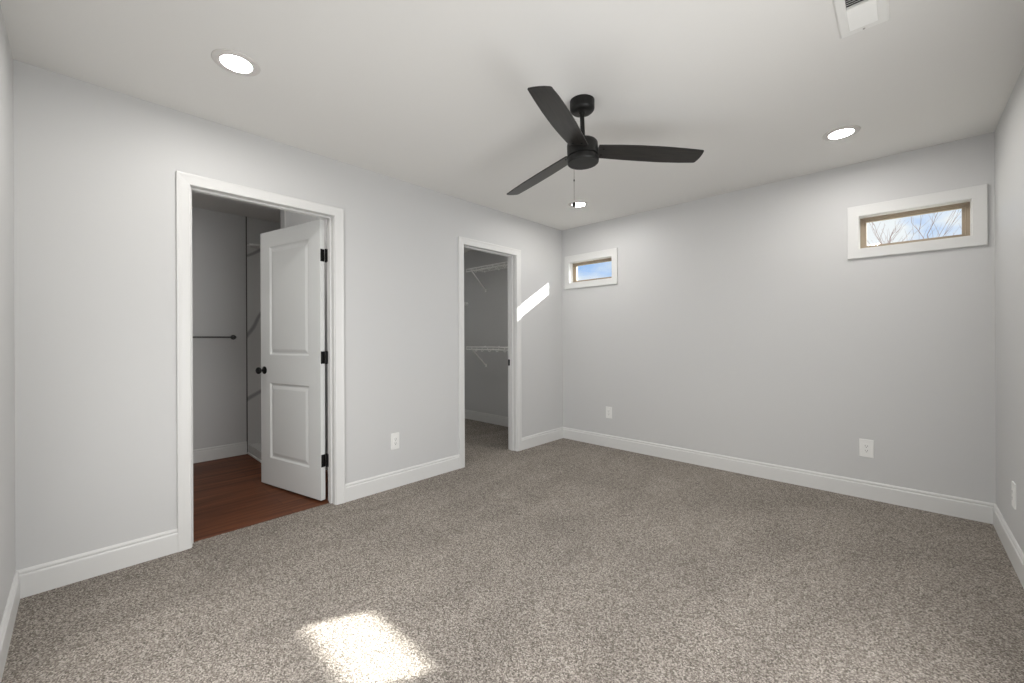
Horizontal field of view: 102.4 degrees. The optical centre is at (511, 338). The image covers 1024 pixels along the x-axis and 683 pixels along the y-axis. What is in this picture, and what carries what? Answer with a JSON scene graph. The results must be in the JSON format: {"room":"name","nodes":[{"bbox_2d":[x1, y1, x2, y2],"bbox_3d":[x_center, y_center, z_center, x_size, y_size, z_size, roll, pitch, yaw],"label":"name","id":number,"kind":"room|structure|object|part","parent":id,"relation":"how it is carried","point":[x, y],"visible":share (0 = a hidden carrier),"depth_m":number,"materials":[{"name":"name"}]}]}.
{"room":"empty bedroom","nodes":[
{"label":"empty bedroom","id":0,"kind":"room"},
{"bbox_2d":[0,5,15,624],"bbox_3d":[-1.128,-0.020,0.712,3.440,2.500,0.120,0,0,44],"label":"wall","id":1,"kind":"structure","parent":0,"point":[7,348],"depth_m":1.66,"materials":[{"name":"grey paint"}]},
{"bbox_2d":[0,571,19,682],"bbox_3d":[-1.035,1.106,0.721,3.325,0.128,0.014,0,0,44],"label":"baseboard","id":2,"kind":"structure","parent":1,"relation":"attached to","point":[9,616],"depth_m":1.59,"materials":[{"name":"white paint"}]},
{"bbox_2d":[192,207,246,449],"bbox_3d":[-2.568,-0.014,4.515,0.120,2.500,4.846,0,0,44],"label":"wall","id":3,"kind":"structure","parent":0,"point":[218,238],"depth_m":4.07,"materials":[{"name":"grey paint"}]},
{"bbox_2d":[193,335,236,339],"bbox_3d":[-3.005,-0.017,3.915,0.074,0.048,0.663,0,0,44],"label":"towel bar","id":4,"kind":"object","parent":3,"relation":"attached to","point":[232,337],"visible":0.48,"depth_m":4.01,"materials":[{"name":"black metal"}]},
{"bbox_2d":[193,441,246,462],"bbox_3d":[-3.417,1.122,3.520,0.014,0.128,1.988,0,0,44],"label":"baseboard","id":5,"kind":"structure","parent":3,"relation":"attached to","point":[235,449],"depth_m":4.07,"materials":[{"name":"white paint"}]},
{"bbox_2d":[247,217,280,451],"bbox_3d":[-2.023,-0.042,4.265,1.015,2.444,1.004,0,0,44],"label":"wall","id":6,"kind":"structure","parent":0,"point":[255,227],"depth_m":4.29,"materials":[{"name":"grey paint"}]},
{"bbox_2d":[246,217,247,451],"bbox_3d":[-2.735,-0.039,4.245,0.011,2.444,0.009,0,0,44],"label":"trim","id":7,"kind":"structure","parent":6,"relation":"attached to","point":[246,217],"depth_m":4.24,"materials":[{"name":"silver metal"}]},
{"bbox_2d":[247,243,259,247],"bbox_3d":[-2.660,-0.967,4.255,0.095,0.020,0.110,0,0,44],"label":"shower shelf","id":8,"kind":"object","parent":6,"relation":"attached to","point":[249,244],"visible":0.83,"depth_m":4.23,"materials":[{"name":"white plastic"}]},
{"bbox_2d":[13,59,562,569],"bbox_3d":[-0.869,-0.021,3.396,0.115,2.500,4.126,0,0,44],"label":"wall","id":9,"kind":"structure","parent":0,"point":[95,167],"depth_m":2.20,"materials":[{"name":"grey paint"}]},
{"bbox_2d":[16,528,177,598],"bbox_3d":[-2.042,1.110,2.064,0.014,0.128,0.572,0,0,44],"label":"baseboard","id":10,"kind":"structure","parent":9,"relation":"attached to","point":[40,578],"depth_m":2.03,"materials":[{"name":"white paint"}]},
{"bbox_2d":[176,171,344,551],"bbox_3d":[-1.567,0.121,2.648,0.133,2.101,0.937,0,0,44],"label":"door frame","id":11,"kind":"structure","parent":9,"relation":"attached to","point":[186,183],"depth_m":2.43,"materials":[{"name":"white paint"}]},
{"bbox_2d":[194,502,328,541],"bbox_3d":[-1.576,1.175,2.662,0.012,0.007,0.803,0,0,44],"label":"trim","id":12,"kind":"structure","parent":9,"relation":"attached to","point":[328,502],"depth_m":2.62,"materials":[{"name":"brown wood"}]},
{"bbox_2d":[255,219,328,500],"bbox_3d":[-1.683,0.152,3.158,0.819,2.020,0.165,0,0,31],"label":"door","id":13,"kind":"structure","parent":9,"relation":"in","point":[294,357],"depth_m":3.12,"materials":[{"name":"white paint"}]},
{"bbox_3d":[-2.013,0.252,3.296,0.062,0.062,0.065,0,0,31],"label":"knob","id":14,"kind":"part","parent":13,"relation":"part of","materials":[{"name":"black metal"}]},
{"bbox_2d":[391,432,398,449],"bbox_3d":[-0.920,0.806,3.248,0.009,0.128,0.072,0,0,44],"label":"wall outlet","id":15,"kind":"object","parent":9,"relation":"attached to","point":[394,436],"visible":1,"depth_m":3.24,"materials":[{"name":"white plastic"}]},
{"bbox_2d":[345,454,459,501],"bbox_3d":[-0.835,1.105,3.333,0.014,0.128,1.059,0,0,44],"label":"baseboard","id":16,"kind":"structure","parent":9,"relation":"attached to","point":[355,490],"depth_m":3.26,"materials":[{"name":"white paint"}]},
{"bbox_2d":[458,236,521,468],"bbox_3d":[-0.234,0.119,4.050,0.133,2.093,0.829,0,0,44],"label":"door frame","id":17,"kind":"structure","parent":9,"relation":"attached to","point":[514,255],"depth_m":4.27,"materials":[{"name":"white paint"}]},
{"bbox_2d":[522,427,562,449],"bbox_3d":[0.350,1.099,4.579,0.014,0.128,0.739,0,0,44],"label":"baseboard","id":18,"kind":"structure","parent":9,"relation":"attached to","point":[537,439],"depth_m":4.55,"materials":[{"name":"white paint"}]},
{"bbox_2d":[280,210,327,469],"bbox_3d":[-1.608,-0.045,3.876,0.123,2.446,0.996,0,0,44],"label":"wall","id":19,"kind":"structure","parent":0,"point":[292,219],"depth_m":3.71,"materials":[{"name":"grey paint"}]},
{"bbox_2d":[284,210,285,227],"bbox_3d":[-1.909,-0.044,3.469,0.010,2.446,0.008,0,0,44],"label":"trim","id":20,"kind":"structure","parent":19,"relation":"attached to","point":[284,210],"depth_m":3.47,"materials":[{"name":"white paint"}]},
{"bbox_2d":[0,0,1023,252],"bbox_3d":[-0.572,-1.333,2.669,5.725,0.120,5.091,0,0,44],"label":"ceiling","id":21,"kind":"structure","parent":0,"point":[434,95],"depth_m":2.01,"materials":[{"name":"white paint"}]},
{"bbox_2d":[211,48,260,76],"bbox_3d":[-1.267,-1.266,1.893,0.190,0.007,0.190,0,0,44],"label":"recessed light","id":22,"kind":"object","parent":21,"relation":"in","point":[235,62],"visible":1,"depth_m":1.89,"materials":[{"name":"grey"}]},
{"bbox_2d":[568,201,588,207],"bbox_3d":[0.630,-1.274,3.903,0.190,0.007,0.190,0,0,44],"label":"recessed light","id":23,"kind":"object","parent":21,"relation":"in","point":[579,204],"visible":0.89,"depth_m":3.89,"materials":[{"name":"grey"}]},
{"bbox_2d":[507,86,703,206],"bbox_3d":[0.273,-1.002,2.230,1.118,0.548,1.160,0,0,44],"label":"ceiling fan","id":24,"kind":"object","parent":21,"relation":"hanging from","point":[583,151],"visible":1,"depth_m":2.18,"materials":[{"name":"black metal"}]},
{"bbox_3d":[0.166,-0.984,2.509,0.125,0.006,0.585,-16,5,-35],"label":"fan blade","id":25,"kind":"part","parent":24,"relation":"part of","materials":[{"name":"black wood"}]},
{"bbox_3d":[0.224,-0.996,1.871,0.125,0.006,0.585,11,7,24],"label":"fan blade","id":26,"kind":"part","parent":24,"relation":"part of","materials":[{"name":"black wood"}]},
{"bbox_3d":[0.747,-1.008,2.241,0.585,0.006,0.125,0,-13,-5],"label":"fan blade","id":27,"kind":"part","parent":24,"relation":"part of","materials":[{"name":"black wood"}]},
{"bbox_2d":[822,125,860,140],"bbox_3d":[2.052,-1.280,2.567,0.190,0.007,0.190,0,0,44],"label":"recessed light","id":28,"kind":"object","parent":21,"relation":"in","point":[843,132],"visible":1,"depth_m":2.56,"materials":[{"name":"grey"}]},
{"bbox_2d":[832,0,889,38],"bbox_3d":[1.330,-1.275,1.569,0.154,0.012,0.360,0,0,44],"label":"ceiling vent","id":29,"kind":"object","parent":21,"relation":"in","point":[852,16],"visible":1,"depth_m":1.61,"materials":[{"name":"white plastic"}]},
{"bbox_2d":[1,418,1023,682],"bbox_3d":[-0.549,1.198,2.682,5.325,0.060,4.726,0,0,44],"label":"floor","id":30,"kind":"structure","parent":0,"point":[563,560],"depth_m":1.92,"materials":[{"name":"carpet"}]},
{"bbox_2d":[247,443,260,461],"bbox_3d":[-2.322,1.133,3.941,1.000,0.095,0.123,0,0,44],"label":"baseboard","id":31,"kind":"structure","parent":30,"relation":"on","point":[254,449],"depth_m":4.12,"materials":[{"name":"paint"}]},
{"bbox_2d":[464,132,995,503],"bbox_3d":[1.131,-0.030,4.454,5.725,2.500,0.165,0,0,44],"label":"wall","id":32,"kind":"structure","parent":0,"point":[741,324],"depth_m":3.30,"materials":[{"name":"grey paint"}]},
{"bbox_2d":[465,410,507,426],"bbox_3d":[-0.172,1.101,5.575,1.885,0.128,0.014,0,0,44],"label":"baseboard","id":33,"kind":"structure","parent":32,"relation":"attached to","point":[473,415],"depth_m":5.74,"materials":[{"name":"white paint"}]},
{"bbox_2d":[466,261,507,291],"bbox_3d":[-0.061,-0.807,5.258,1.268,0.293,0.310,0,0,44],"label":"wire shelf","id":34,"kind":"object","parent":32,"relation":"attached to","point":[506,262],"visible":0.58,"depth_m":5.42,"materials":[{"name":"white metal"}]},
{"bbox_3d":[-0.163,-0.928,5.152,1.268,0.049,0.018,0,0,44],"label":"rail","id":35,"kind":"part","parent":34,"relation":"part of","materials":[{"name":"white metal"}]},
{"bbox_2d":[466,346,507,366],"bbox_3d":[-0.057,0.242,5.258,1.268,0.293,0.310,0,0,44],"label":"wire shelf","id":36,"kind":"object","parent":32,"relation":"attached to","point":[471,347],"visible":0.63,"depth_m":5.38,"materials":[{"name":"white metal"}]},
{"bbox_3d":[-0.158,0.120,5.152,1.268,0.049,0.018,0,0,44],"label":"rail","id":37,"kind":"part","parent":36,"relation":"part of","materials":[{"name":"white metal"}]},
{"bbox_2d":[565,248,617,289],"bbox_3d":[0.900,-0.770,4.615,0.680,0.380,0.120,0,0,44],"label":"window","id":38,"kind":"structure","parent":32,"relation":"in","point":[572,263],"depth_m":4.60,"materials":[{"name":"white paint"}]},
{"bbox_3d":[0.925,-0.766,4.640,0.572,0.250,0.050,0,0,44],"label":"frame","id":39,"kind":"part","parent":38,"relation":"part of","materials":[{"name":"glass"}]},
{"bbox_2d":[606,406,611,418],"bbox_3d":[1.040,0.790,4.424,0.072,0.122,0.009,0,0,44],"label":"wall outlet","id":40,"kind":"object","parent":32,"relation":"attached to","point":[608,409],"visible":1,"depth_m":4.42,"materials":[{"name":"white plastic"}]},
{"bbox_2d":[563,427,994,523],"bbox_3d":[1.799,1.093,3.700,3.325,0.128,0.014,0,0,44],"label":"baseboard","id":41,"kind":"structure","parent":32,"relation":"attached to","point":[970,509],"depth_m":3.19,"materials":[{"name":"white paint"}]},
{"bbox_2d":[859,439,873,457],"bbox_3d":[2.562,0.791,2.976,0.080,0.128,0.009,0,0,44],"label":"wall outlet","id":42,"kind":"object","parent":32,"relation":"attached to","point":[866,447],"visible":1,"depth_m":2.97,"materials":[{"name":"white plastic"}]},
{"bbox_2d":[863,443,869,452],"bbox_3d":[2.561,0.791,2.974,0.034,0.067,0.003,0,0,44],"label":"receptacle","id":43,"kind":"object","parent":42,"relation":"attached to","point":[866,446],"depth_m":2.97,"materials":[{"name":"grey plastic"}]},
{"bbox_2d":[847,184,987,259],"bbox_3d":[2.761,-0.778,2.845,0.680,0.380,0.120,0,0,44],"label":"window","id":44,"kind":"structure","parent":32,"relation":"in","point":[973,200],"depth_m":2.77,"materials":[{"name":"white paint"}]},
{"bbox_3d":[2.785,-0.774,2.870,0.572,0.250,0.050,0,0,44],"label":"frame","id":45,"kind":"part","parent":44,"relation":"part of","materials":[{"name":"beige plastic"}]},
{"bbox_2d":[994,66,1023,553],"bbox_3d":[1.573,-0.032,0.935,0.165,2.500,4.326,0,0,44],"label":"wall","id":46,"kind":"structure","parent":0,"point":[1009,131],"depth_m":2.20,"materials":[{"name":"grey paint"}]},
{"bbox_2d":[993,504,1023,587],"bbox_3d":[1.582,1.095,1.069,0.014,0.128,4.126,0,0,44],"label":"baseboard","id":47,"kind":"structure","parent":46,"relation":"attached to","point":[1013,550],"depth_m":2.16,"materials":[{"name":"white paint"}]},
{"bbox_2d":[1011,481,1015,508],"bbox_3d":[2.588,0.805,2.125,0.009,0.128,0.074,0,0,44],"label":"wall outlet","id":48,"kind":"object","parent":46,"relation":"attached to","point":[1013,485],"visible":1,"depth_m":2.11,"materials":[{"name":"white plastic"}]},
{"label":"outside","id":49,"kind":"structure","parent":0,"visible":0},
{"bbox_3d":[13.231,1.779,13.775,34.000,0.150,29.409,0,0,44],"label":"ground","id":50,"kind":"structure","parent":49,"visible":0},
{"bbox_2d":[867,210,961,243],"bbox_3d":[8.129,-0.511,8.321,2.122,4.479,2.122,0,0,-17],"label":"bare tree","id":51,"kind":"object","parent":50,"relation":"on","point":[958,210],"visible":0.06,"depth_m":8.00,"materials":[{"name":"brown plant"}]}
]}

